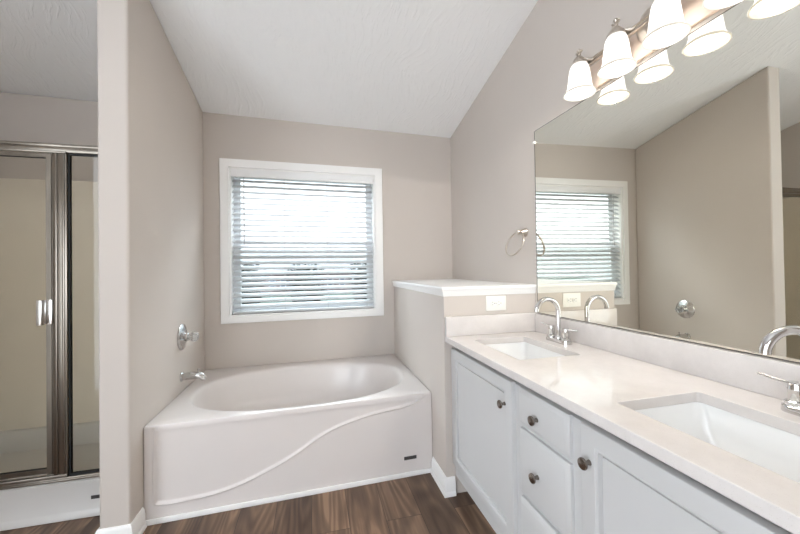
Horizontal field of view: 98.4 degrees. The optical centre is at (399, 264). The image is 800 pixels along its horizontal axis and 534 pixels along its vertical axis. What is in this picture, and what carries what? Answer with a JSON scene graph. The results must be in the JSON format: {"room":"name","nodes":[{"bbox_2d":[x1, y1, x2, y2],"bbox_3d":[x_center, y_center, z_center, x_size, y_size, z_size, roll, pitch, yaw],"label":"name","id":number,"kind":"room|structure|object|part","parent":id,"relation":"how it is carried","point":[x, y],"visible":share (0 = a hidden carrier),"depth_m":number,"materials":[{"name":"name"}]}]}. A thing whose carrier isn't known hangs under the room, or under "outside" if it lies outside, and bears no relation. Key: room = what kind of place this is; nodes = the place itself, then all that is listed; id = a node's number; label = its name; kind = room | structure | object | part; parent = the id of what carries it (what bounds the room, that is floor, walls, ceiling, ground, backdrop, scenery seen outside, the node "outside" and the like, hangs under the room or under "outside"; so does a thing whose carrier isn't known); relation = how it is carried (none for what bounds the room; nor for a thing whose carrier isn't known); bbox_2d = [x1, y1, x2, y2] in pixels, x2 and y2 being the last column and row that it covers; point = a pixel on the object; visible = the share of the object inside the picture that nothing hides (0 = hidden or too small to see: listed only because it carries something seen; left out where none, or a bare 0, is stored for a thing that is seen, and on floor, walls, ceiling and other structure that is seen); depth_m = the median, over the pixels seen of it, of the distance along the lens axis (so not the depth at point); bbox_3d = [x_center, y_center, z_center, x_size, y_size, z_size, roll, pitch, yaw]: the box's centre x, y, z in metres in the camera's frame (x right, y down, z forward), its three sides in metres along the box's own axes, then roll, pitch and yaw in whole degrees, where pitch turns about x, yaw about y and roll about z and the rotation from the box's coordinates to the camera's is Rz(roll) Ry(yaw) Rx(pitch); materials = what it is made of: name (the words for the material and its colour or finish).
{"room":"bathroom","nodes":[
{"label":"bathroom","id":0,"kind":"room"},
{"bbox_2d":[97,0,204,528],"bbox_3d":[-1.450,-0.080,2.129,0.123,2.750,1.130,-1,-1,-14],"label":"wall","id":1,"kind":"structure","parent":0,"point":[151,223],"depth_m":1.70,"materials":[{"name":"beige paint"}]},
{"bbox_2d":[95,507,146,533],"bbox_3d":[-1.322,1.239,1.677,0.163,0.098,0.269,-1,-1,-14],"label":"baseboard","id":2,"kind":"structure","parent":1,"relation":"attached to","point":[138,525],"depth_m":1.58,"materials":[{"name":"white paint"}]},
{"bbox_2d":[177,324,198,349],"bbox_3d":[-1.355,0.465,2.229,0.095,0.168,0.168,-1,-1,-14],"label":"tub valve","id":3,"kind":"object","parent":1,"relation":"attached to","point":[183,336],"visible":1,"depth_m":2.20,"materials":[{"name":"silver metal"}]},
{"bbox_3d":[-1.368,0.465,2.226,0.034,0.052,0.052,-1,-1,-14],"label":"stem","id":4,"kind":"part","parent":3,"relation":"part of","materials":[{"name":"silver metal"}]},
{"bbox_3d":[-1.331,0.464,2.235,0.046,0.066,0.066,-1,-1,-14],"label":"handle","id":5,"kind":"part","parent":3,"relation":"part of","materials":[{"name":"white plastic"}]},
{"bbox_2d":[180,368,206,381],"bbox_3d":[-1.325,0.710,2.222,0.144,0.076,0.062,-1,-1,-14],"label":"tub spout","id":6,"kind":"object","parent":1,"relation":"attached to","point":[188,375],"visible":1,"depth_m":2.20,"materials":[{"name":"silver metal"}]},
{"bbox_2d":[0,92,452,369],"bbox_3d":[-1.165,0.049,2.865,3.668,2.498,0.130,-1,-1,-16],"label":"wall","id":7,"kind":"structure","parent":0,"point":[416,169],"depth_m":2.89,"materials":[{"name":"beige paint"}]},
{"bbox_2d":[219,158,383,323],"bbox_3d":[-0.802,-0.194,2.962,1.314,1.308,0.148,-1,-1,-16],"label":"window","id":8,"kind":"structure","parent":7,"relation":"in","point":[225,164],"depth_m":2.88,"materials":[{"name":"white paint"}]},
{"bbox_2d":[231,169,373,313],"bbox_3d":[-0.795,-0.189,2.932,1.152,1.160,0.069,-1,-1,-16],"label":"window blind","id":9,"kind":"object","parent":8,"relation":"attached to","point":[240,173],"visible":1,"depth_m":2.92,"materials":[{"name":"white plastic"}]},
{"bbox_3d":[-1.292,-0.167,2.800,0.002,1.103,0.051,-1,-1,-14],"label":"ladder cord","id":10,"kind":"part","parent":9,"relation":"part of","materials":[{"name":"white fabric"}]},
{"bbox_3d":[-0.965,-0.171,2.893,0.002,1.103,0.051,-1,-1,-14],"label":"ladder cord","id":11,"kind":"part","parent":9,"relation":"part of","materials":[{"name":"white fabric"}]},
{"bbox_3d":[-0.788,0.382,2.934,1.147,0.018,0.050,-1,-1,-16],"label":"rail","id":12,"kind":"part","parent":9,"relation":"part of","materials":[{"name":"white plastic"}]},
{"bbox_3d":[-0.300,-0.178,3.082,0.002,1.103,0.051,-1,-1,-14],"label":"ladder cord","id":13,"kind":"part","parent":9,"relation":"part of","materials":[{"name":"white fabric"}]},
{"bbox_3d":[-0.821,-0.466,3.025,1.158,0.606,0.022,-1,-1,-16],"label":"sash","id":14,"kind":"part","parent":8,"relation":"part of","materials":[{"name":"white plastic"}]},
{"bbox_3d":[-0.807,0.096,2.996,1.158,0.599,0.023,-1,-1,-16],"label":"sash","id":15,"kind":"part","parent":8,"relation":"part of","materials":[{"name":"white plastic"}]},
{"bbox_2d":[0,473,495,533],"bbox_3d":[-0.604,1.296,0.664,3.661,0.060,4.850,-1,-1,-14],"label":"floor","id":16,"kind":"structure","parent":0,"point":[416,504],"depth_m":1.74,"materials":[{"name":"brown wood"}]},
{"bbox_2d":[0,178,99,530],"bbox_3d":[-2.111,0.351,2.072,1.189,1.906,0.825,-1,-1,-14],"label":"shower stall","id":17,"kind":"object","parent":16,"relation":"on","point":[23,404],"visible":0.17,"depth_m":2.37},
{"bbox_2d":[0,140,99,489],"bbox_3d":[-2.019,0.245,1.699,1.185,1.721,0.083,-1,-1,-14],"label":"shower door frame","id":18,"kind":"structure","parent":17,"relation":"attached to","point":[55,312],"depth_m":1.76,"materials":[{"name":"silver metal"}]},
{"bbox_3d":[-2.159,0.253,1.668,0.803,1.633,0.028,-1,-1,-14],"label":"door","id":19,"kind":"part","parent":18,"relation":"part of","materials":[{"name":"silver metal"}]},
{"bbox_3d":[-1.788,0.241,1.734,0.025,0.125,0.057,-1,-1,28],"label":"handle","id":20,"kind":"part","parent":18,"relation":"part of","materials":[{"name":"metal"}]},
{"bbox_3d":[-1.739,0.253,1.778,0.061,1.660,0.044,-1,-1,-14],"label":"post","id":21,"kind":"part","parent":18,"relation":"part of","materials":[{"name":"silver metal"}]},
{"bbox_2d":[144,354,431,525],"bbox_3d":[-0.654,1.044,2.396,1.587,0.485,1.068,-1,-1,-14],"label":"bathtub","id":22,"kind":"object","parent":16,"relation":"on","point":[234,438],"visible":1,"depth_m":1.95,"materials":[{"name":"white plastic"}]},
{"bbox_2d":[144,354,430,430],"bbox_3d":[-0.657,0.949,2.403,1.518,0.295,1.057,-1,-1,-14],"label":"bathtub rim","id":23,"kind":"object","parent":22,"relation":"in","point":[377,392],"depth_m":2.28,"materials":[{"name":"white plastic"}]},
{"bbox_3d":[-0.530,1.265,1.905,1.519,0.028,0.010,-1,-1,-16],"label":"trim","id":24,"kind":"part","parent":22,"relation":"part of","materials":[{"name":"white paint"}]},
{"bbox_2d":[451,347,792,533],"bbox_3d":[0.725,0.833,1.194,0.570,0.839,1.595,-1,-1,-14],"label":"vanity cabinet","id":25,"kind":"object","parent":16,"relation":"on","point":[529,463],"visible":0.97,"depth_m":1.07,"materials":[{"name":"white paint"}]},
{"bbox_3d":[0.366,0.772,1.614,0.020,0.635,0.603,-1,-1,-14],"label":"door","id":26,"kind":"part","parent":25,"relation":"part of","materials":[{"name":"white paint"}]},
{"bbox_3d":[0.401,0.551,1.364,0.029,0.033,0.033,-1,-1,-14],"label":"knob","id":27,"kind":"part","parent":25,"relation":"part of","materials":[{"name":"brown metal"}]},
{"bbox_3d":[0.450,0.527,1.167,0.029,0.033,0.033,-1,-1,-14],"label":"knob","id":28,"kind":"part","parent":25,"relation":"part of","materials":[{"name":"brown metal"}]},
{"bbox_3d":[0.452,0.720,1.165,0.029,0.033,0.033,-1,-1,-14],"label":"knob","id":29,"kind":"part","parent":25,"relation":"part of","materials":[{"name":"brown metal"}]},
{"bbox_3d":[0.483,0.967,1.151,0.020,0.232,0.259,-1,-1,-14],"label":"drawer","id":30,"kind":"part","parent":25,"relation":"part of","materials":[{"name":"white paint"}]},
{"bbox_3d":[0.477,0.517,1.157,0.020,0.130,0.259,-1,-1,-14],"label":"drawer","id":31,"kind":"part","parent":25,"relation":"part of","materials":[{"name":"white paint"}]},
{"bbox_3d":[0.480,0.716,1.154,0.020,0.232,0.259,-1,-1,-14],"label":"drawer","id":32,"kind":"part","parent":25,"relation":"part of","materials":[{"name":"white paint"}]},
{"bbox_3d":[0.505,0.543,0.943,0.029,0.033,0.033,-1,-1,-14],"label":"knob","id":33,"kind":"part","parent":25,"relation":"part of","materials":[{"name":"brown metal"}]},
{"bbox_2d":[445,312,799,533],"bbox_3d":[0.718,0.343,1.195,0.571,0.138,1.607,-1,-1,-14],"label":"countertop","id":34,"kind":"structure","parent":25,"relation":"on","point":[606,374],"depth_m":1.04,"materials":[{"name":"white stone"}]},
{"bbox_2d":[487,342,563,359],"bbox_3d":[0.582,0.487,1.640,0.322,0.134,0.464,-1,-1,-14],"label":"sink","id":35,"kind":"object","parent":34,"relation":"in","point":[518,350],"visible":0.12,"depth_m":1.84,"materials":[{"name":"white ceramic"}]},
{"bbox_2d":[534,297,577,344],"bbox_3d":[0.787,0.273,1.728,0.193,0.227,0.193,-1,-1,30],"label":"faucet","id":36,"kind":"object","parent":34,"relation":"on","point":[564,339],"visible":1,"depth_m":1.71,"materials":[{"name":"silver metal"}]},
{"bbox_3d":[0.734,0.265,1.712,0.152,0.212,0.034,-1,-1,-14],"label":"spout","id":37,"kind":"part","parent":36,"relation":"part of","materials":[{"name":"silver metal"}]},
{"bbox_3d":[0.780,0.341,1.776,0.045,0.060,0.045,-1,-1,-14],"label":"handle","id":38,"kind":"part","parent":36,"relation":"part of","materials":[{"name":"silver metal"}]},
{"bbox_3d":[0.793,0.377,1.725,0.055,0.018,0.159,-1,-1,-14],"label":"plate","id":39,"kind":"part","parent":36,"relation":"part of","materials":[{"name":"silver metal"}]},
{"bbox_3d":[0.805,0.339,1.675,0.045,0.060,0.045,-1,-1,-14],"label":"handle","id":40,"kind":"part","parent":36,"relation":"part of","materials":[{"name":"silver metal"}]},
{"bbox_2d":[634,402,799,482],"bbox_3d":[0.794,0.474,0.788,0.322,0.134,0.464,-1,-1,-14],"label":"sink","id":41,"kind":"object","parent":34,"relation":"in","point":[776,450],"visible":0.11,"depth_m":0.93,"materials":[{"name":"white ceramic"}]},
{"bbox_2d":[757,325,799,416],"bbox_3d":[1.011,0.259,0.820,0.225,0.227,0.154,-1,-1,44],"label":"faucet","id":42,"kind":"object","parent":34,"relation":"on","point":[791,404],"visible":1,"depth_m":0.85,"materials":[{"name":"silver metal"}]},
{"bbox_3d":[0.992,0.301,0.917,0.008,0.014,0.069,-1,-1,-14],"label":"lever","id":43,"kind":"part","parent":42,"relation":"part of","materials":[{"name":"silver metal"}]},
{"bbox_3d":[0.956,0.252,0.833,0.152,0.211,0.034,-1,-1,9],"label":"spout","id":44,"kind":"part","parent":42,"relation":"part of","materials":[{"name":"silver metal"}]},
{"bbox_3d":[1.016,0.364,0.823,0.055,0.018,0.159,-1,-1,-14],"label":"plate","id":45,"kind":"part","parent":42,"relation":"part of","materials":[{"name":"silver metal"}]},
{"bbox_3d":[1.003,0.328,0.874,0.045,0.060,0.045,-1,-1,-14],"label":"handle","id":46,"kind":"part","parent":42,"relation":"part of","materials":[{"name":"silver metal"}]},
{"bbox_3d":[0.597,0.758,0.686,0.020,0.635,0.603,-1,-1,-14],"label":"door","id":47,"kind":"part","parent":25,"relation":"part of","materials":[{"name":"white paint"}]},
{"bbox_2d":[0,0,537,137],"bbox_3d":[-0.648,-1.758,0.698,3.661,1.165,4.850,-1,-1,-14],"label":"ceiling","id":48,"kind":"structure","parent":0,"point":[418,67],"depth_m":2.22,"materials":[{"name":"white paint"}]},
{"bbox_2d":[392,279,535,296],"bbox_3d":[0.365,0.156,2.581,0.591,0.052,1.271,-1,-1,-14],"label":"trim","id":49,"kind":"structure","parent":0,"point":[440,287],"depth_m":2.03,"materials":[{"name":"white paint"}]},
{"bbox_2d":[394,286,534,492],"bbox_3d":[0.378,0.728,2.583,0.577,1.090,1.257,-1,-1,-14],"label":"wall ledge","id":50,"kind":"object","parent":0,"point":[421,346],"visible":0.36,"depth_m":2.04,"materials":[{"name":"beige paint"}]},
{"bbox_2d":[430,457,455,497],"bbox_3d":[0.247,1.220,1.997,0.068,0.098,0.237,-1,-1,-14],"label":"baseboard","id":51,"kind":"structure","parent":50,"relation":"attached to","point":[447,485],"depth_m":1.91,"materials":[{"name":"white paint"}]},
{"bbox_2d":[486,296,505,310],"bbox_3d":[0.552,0.222,1.980,0.126,0.084,0.010,-1,-1,-14],"label":"wall outlet","id":52,"kind":"object","parent":50,"relation":"attached to","point":[493,303],"visible":1,"depth_m":1.98,"materials":[{"name":"white plastic"}]},
{"bbox_2d":[450,0,799,364],"bbox_3d":[1.110,-0.519,1.023,0.120,3.528,4.670,-1,-1,-14],"label":"wall","id":53,"kind":"structure","parent":0,"point":[493,158],"depth_m":2.22,"materials":[{"name":"beige paint"}]},
{"bbox_2d":[505,228,527,255],"bbox_3d":[0.722,-0.138,2.117,0.112,0.173,0.161,-1,-1,-14],"label":"towel ring","id":54,"kind":"object","parent":53,"relation":"attached to","point":[524,232],"visible":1,"depth_m":2.11,"materials":[{"name":"silver metal"}]},
{"bbox_3d":[0.745,-0.199,2.124,0.063,0.052,0.052,-1,-1,-14],"label":"post","id":55,"kind":"part","parent":54,"relation":"part of","materials":[{"name":"silver metal"}]},
{"bbox_2d":[563,0,743,101],"bbox_3d":[0.896,-0.878,1.280,0.162,0.210,0.730,-1,-1,-14],"label":"vanity light","id":56,"kind":"object","parent":53,"relation":"attached to","point":[665,23],"visible":1,"depth_m":1.32,"materials":[{"name":"white glass"}]},
{"bbox_3d":[0.812,-0.838,1.562,0.134,0.139,0.134,-1,-1,-14],"label":"lamp shade","id":57,"kind":"part","parent":56,"relation":"part of","materials":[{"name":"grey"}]},
{"bbox_3d":[0.819,-0.924,1.553,0.081,0.042,0.091,-1,-1,-14],"label":"arm","id":58,"kind":"part","parent":56,"relation":"part of","materials":[{"name":"silver metal"}]},
{"bbox_3d":[0.859,-0.841,1.371,0.134,0.139,0.134,-1,-1,-14],"label":"lamp shade","id":59,"kind":"part","parent":56,"relation":"part of","materials":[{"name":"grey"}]},
{"bbox_3d":[0.867,-0.927,1.362,0.081,0.042,0.091,-1,-1,-14],"label":"arm","id":60,"kind":"part","parent":56,"relation":"part of","materials":[{"name":"silver metal"}]},
{"bbox_3d":[0.966,-0.865,1.297,0.019,0.114,0.730,-1,-1,-14],"label":"plate","id":61,"kind":"part","parent":56,"relation":"part of","materials":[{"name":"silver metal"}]},
{"bbox_3d":[0.906,-0.844,1.180,0.134,0.139,0.134,-1,-1,-14],"label":"lamp shade","id":62,"kind":"part","parent":56,"relation":"part of","materials":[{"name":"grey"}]},
{"bbox_3d":[0.954,-0.847,0.990,0.134,0.139,0.134,-1,-1,-14],"label":"lamp shade","id":63,"kind":"part","parent":56,"relation":"part of","materials":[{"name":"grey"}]},
{"bbox_2d":[532,0,799,362],"bbox_3d":[0.985,-0.262,1.262,0.012,1.066,1.590,-1,-1,-14],"label":"wall mirror","id":64,"kind":"object","parent":53,"relation":"attached to","point":[667,198],"visible":1,"depth_m":1.20,"materials":[{"name":"silver mirror"}]},
{"bbox_2d":[535,313,799,399],"bbox_3d":[0.989,0.326,1.251,0.019,0.104,1.584,-1,-1,-14],"label":"backsplash","id":65,"kind":"structure","parent":53,"relation":"attached to","point":[735,369],"depth_m":1.18,"materials":[{"name":"white stone"}]},
{"label":"outside","id":66,"kind":"structure","parent":0,"visible":0},
{"bbox_2d":[260,290,353,302],"bbox_3d":[-5.053,1.988,25.285,64.000,0.070,44.400,-1,-1,-14],"label":"ground","id":67,"kind":"structure","parent":66,"point":[324,290],"depth_m":20.29,"materials":[{"name":"green plant"}]},
{"bbox_2d":[241,260,265,303],"bbox_3d":[-6.019,0.819,13.960,1.414,2.046,1.346,-1,-1,-14],"label":"shrub","id":68,"kind":"object","parent":67,"relation":"on","point":[252,260],"visible":0.2,"depth_m":13.63,"materials":[{"name":"green plant"}]},
{"bbox_2d":[242,259,355,291],"bbox_3d":[-8.487,0.816,28.778,8.922,2.450,6.800,-1,-1,-14],"label":"house","id":69,"kind":"structure","parent":67,"relation":"on","point":[320,259],"depth_m":26.58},
{"bbox_2d":[283,264,326,301],"bbox_3d":[-3.836,0.853,13.985,1.813,1.915,1.848,-1,-1,-14],"label":"shrub","id":70,"kind":"object","parent":67,"relation":"on","point":[293,264],"visible":0.32,"depth_m":13.59,"materials":[{"name":"green plant"}]},
{"bbox_2d":[348,263,366,299],"bbox_3d":[-1.704,0.812,15.486,1.282,1.968,1.416,-1,-1,10],"label":"shrub","id":71,"kind":"object","parent":67,"relation":"on","point":[353,263],"visible":0.29,"depth_m":15.18,"materials":[{"name":"green plant"}]}
]}

